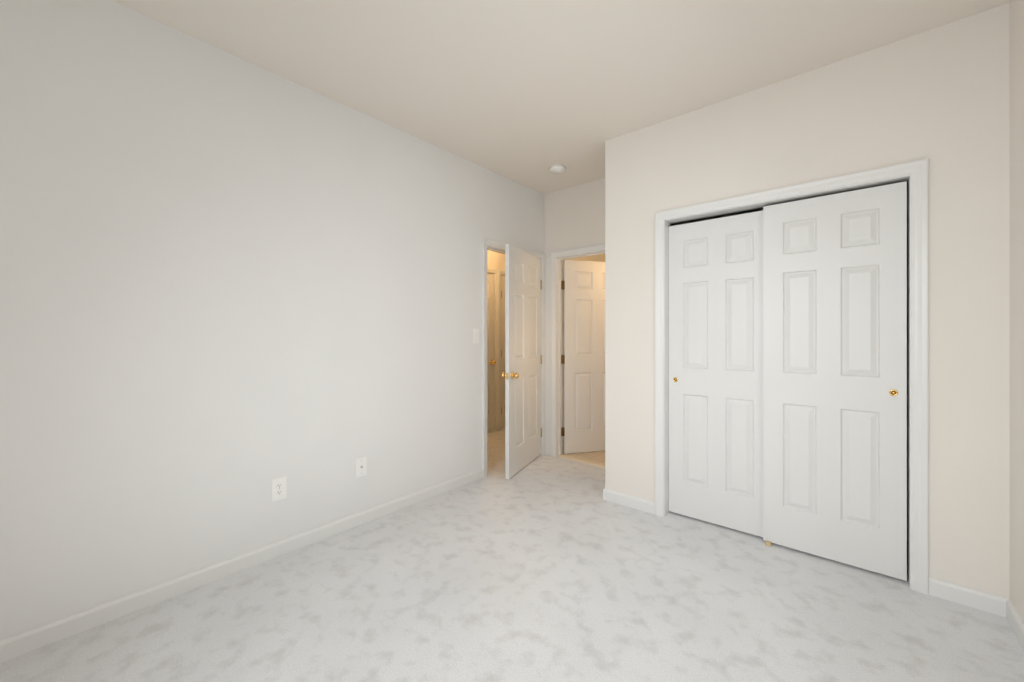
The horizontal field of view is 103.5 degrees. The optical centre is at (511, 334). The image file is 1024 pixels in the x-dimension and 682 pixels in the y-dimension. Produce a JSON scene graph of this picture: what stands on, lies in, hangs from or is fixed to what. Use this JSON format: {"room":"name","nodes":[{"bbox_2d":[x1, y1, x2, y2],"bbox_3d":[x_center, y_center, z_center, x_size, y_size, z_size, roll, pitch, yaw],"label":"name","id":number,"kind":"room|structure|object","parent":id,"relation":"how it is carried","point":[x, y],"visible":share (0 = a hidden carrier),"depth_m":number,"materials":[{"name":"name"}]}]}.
{"room":"empty bedroom","nodes":[
{"label":"empty bedroom","id":0,"kind":"room"},
{"bbox_2d":[0,0,604,639],"bbox_3d":[-0.542,-0.110,3.314,0.115,2.740,6.865,0,0,41],"label":"wall","id":1,"kind":"structure","parent":0,"point":[232,286],"depth_m":2.03,"materials":[{"name":"white paint"}]},
{"bbox_2d":[0,469,482,662],"bbox_3d":[-1.453,1.219,2.149,0.013,0.082,3.680,0,0,40],"label":"baseboard","id":2,"kind":"structure","parent":1,"relation":"attached to","point":[20,644],"depth_m":2.00,"materials":[{"name":"white wood"}]},
{"bbox_2d":[272,476,286,501],"bbox_3d":[-1.327,0.880,2.300,0.009,0.125,0.078,0,0,41],"label":"duplex electrical outlet","id":3,"kind":"object","parent":1,"relation":"attached to","point":[279,488],"visible":1,"depth_m":2.30,"materials":[{"name":"white plastic"}]},
{"bbox_2d":[356,456,366,477],"bbox_3d":[-0.998,0.879,2.678,0.017,0.125,0.078,0,0,41],"label":"outlet","id":4,"kind":"object","parent":1,"relation":"attached to","point":[361,466],"visible":1,"depth_m":2.68,"materials":[{"name":"white plastic"}]},
{"bbox_2d":[473,329,478,342],"bbox_3d":[-0.306,0.013,3.486,0.019,0.125,0.078,0,0,41],"label":"light switch","id":5,"kind":"object","parent":1,"relation":"attached to","point":[475,335],"visible":1,"depth_m":3.48,"materials":[{"name":"white plastic"}]},
{"bbox_2d":[482,237,545,477],"bbox_3d":[-0.003,0.203,3.945,0.151,2.115,0.935,0,0,41],"label":"trim","id":6,"kind":"structure","parent":1,"relation":"attached to","point":[493,245],"depth_m":3.58,"materials":[{"name":"white wood"}]},
{"bbox_2d":[501,244,541,478],"bbox_3d":[0.142,0.233,3.840,0.308,2.030,0.788,0,0,41],"label":"entry door","id":7,"kind":"structure","parent":1,"relation":"in","point":[521,374],"depth_m":3.75,"materials":[{"name":"white painted wood"},{"name":"brass"}]},
{"bbox_2d":[487,250,504,269],"bbox_3d":[-0.487,-0.110,5.019,0.115,2.740,4.430,0,0,41],"label":"wall","id":8,"kind":"structure","parent":0,"point":[495,260],"depth_m":5.25,"materials":[{"name":"white paint"}]},
{"bbox_2d":[487,273,495,432],"bbox_3d":[-0.392,0.233,5.074,0.165,2.030,0.467,0,0,41],"label":"hall door","id":9,"kind":"structure","parent":8,"relation":"in","point":[491,362],"depth_m":5.18,"materials":[{"name":"white wood"}]},
{"bbox_2d":[487,267,504,431],"bbox_3d":[-0.220,0.203,5.317,0.133,2.115,1.170,0,0,41],"label":"trim","id":10,"kind":"structure","parent":8,"relation":"attached to","point":[498,273],"depth_m":5.26,"materials":[{"name":"white wood"}]},
{"bbox_2d":[501,276,504,428],"bbox_3d":[-0.015,0.233,5.515,0.165,2.030,0.467,0,0,41],"label":"hall door","id":11,"kind":"structure","parent":8,"relation":"in","point":[502,350],"depth_m":5.36,"materials":[{"name":"white wood"}]},
{"bbox_2d":[0,428,1023,681],"bbox_3d":[0.094,1.300,2.846,4.821,0.080,6.980,0,0,41],"label":"floor","id":12,"kind":"structure","parent":0,"point":[544,568],"depth_m":1.82,"materials":[{"name":"white carpet"}]},
{"bbox_2d":[558,454,604,466],"bbox_3d":[0.794,1.256,3.964,0.762,0.009,0.100,0,0,41],"label":"threshold","id":13,"kind":"object","parent":12,"relation":"on","point":[583,460],"depth_m":4.01,"materials":[{"name":"beige wood"}]},
{"bbox_2d":[765,540,770,546],"bbox_3d":[1.531,1.248,2.409,0.028,0.024,0.024,0,0,41],"label":"floor guide","id":14,"kind":"object","parent":12,"relation":"on","point":[767,543],"visible":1,"depth_m":2.40,"materials":[{"name":"beige plastic"}]},
{"bbox_2d":[112,0,1009,193],"bbox_3d":[0.094,-1.530,2.846,4.821,0.100,6.980,0,0,41],"label":"ceiling","id":15,"kind":"structure","parent":0,"point":[528,93],"depth_m":2.12,"materials":[{"name":"white paint"}]},
{"bbox_2d":[550,164,565,173],"bbox_3d":[0.403,-1.458,3.562,0.140,0.045,0.140,0,0,41],"label":"smoke detector","id":16,"kind":"object","parent":15,"relation":"attached to","point":[557,168],"visible":1,"depth_m":3.52,"materials":[{"name":"white plastic"}]},
{"bbox_2d":[563,450,604,462],"bbox_3d":[1.946,1.257,4.368,2.300,0.006,2.030,0,0,41],"label":"floor","id":17,"kind":"structure","parent":0,"point":[597,456],"depth_m":4.18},
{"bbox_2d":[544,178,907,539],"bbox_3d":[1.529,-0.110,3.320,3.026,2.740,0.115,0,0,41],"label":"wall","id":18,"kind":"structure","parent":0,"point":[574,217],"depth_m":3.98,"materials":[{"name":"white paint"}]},
{"bbox_2d":[545,244,604,456],"bbox_3d":[0.759,0.203,3.977,0.961,2.115,0.151,0,0,41],"label":"trim","id":19,"kind":"structure","parent":18,"relation":"attached to","point":[553,354],"depth_m":4.18,"materials":[{"name":"white wood"}]},
{"bbox_2d":[561,260,604,453],"bbox_3d":[0.910,0.233,4.325,0.484,2.030,0.671,0,0,41],"label":"door","id":20,"kind":"structure","parent":18,"relation":"in","point":[583,355],"depth_m":4.28,"materials":[{"name":"white wood"}]},
{"bbox_2d":[605,3,1008,598],"bbox_3d":[1.678,-0.110,2.689,1.979,2.740,0.652,0,0,41],"label":"wall","id":21,"kind":"structure","parent":0,"point":[938,97],"depth_m":1.98,"materials":[{"name":"white paint"}]},
{"bbox_2d":[604,488,654,514],"bbox_3d":[0.863,1.219,2.948,0.367,0.082,0.013,0,0,40],"label":"baseboard","id":22,"kind":"structure","parent":21,"relation":"attached to","point":[637,503],"depth_m":2.94,"materials":[{"name":"white wood"}]},
{"bbox_2d":[669,211,762,536],"bbox_3d":[1.352,0.241,2.656,0.622,2.006,0.037,0,0,41],"label":"door","id":23,"kind":"structure","parent":21,"relation":"in","point":[716,371],"depth_m":2.64,"materials":[{"name":"white wood"}]},
{"bbox_2d":[655,158,928,594],"bbox_3d":[1.548,0.203,2.434,1.342,2.115,0.133,0,0,41],"label":"trim","id":24,"kind":"structure","parent":21,"relation":"attached to","point":[914,175],"depth_m":2.02,"materials":[{"name":"white wood"}]},
{"bbox_2d":[763,181,906,580],"bbox_3d":[1.767,0.235,2.250,0.622,2.018,0.037,0,0,41],"label":"door","id":25,"kind":"structure","parent":21,"relation":"in","point":[835,377],"depth_m":2.21,"materials":[{"name":"white wood"}]},
{"bbox_2d":[1009,0,1023,622],"bbox_3d":[1.188,-0.110,0.504,0.115,2.740,4.840,0,0,41],"label":"wall","id":26,"kind":"structure","parent":0,"point":[1016,302],"depth_m":1.72,"materials":[{"name":"white paint"}]},
{"bbox_2d":[996,595,1023,650],"bbox_3d":[0.928,1.219,0.298,0.013,0.082,3.958,0,0,40],"label":"baseboard","id":27,"kind":"structure","parent":26,"relation":"attached to","point":[1004,607],"depth_m":1.74,"materials":[{"name":"white wood"}]}
]}

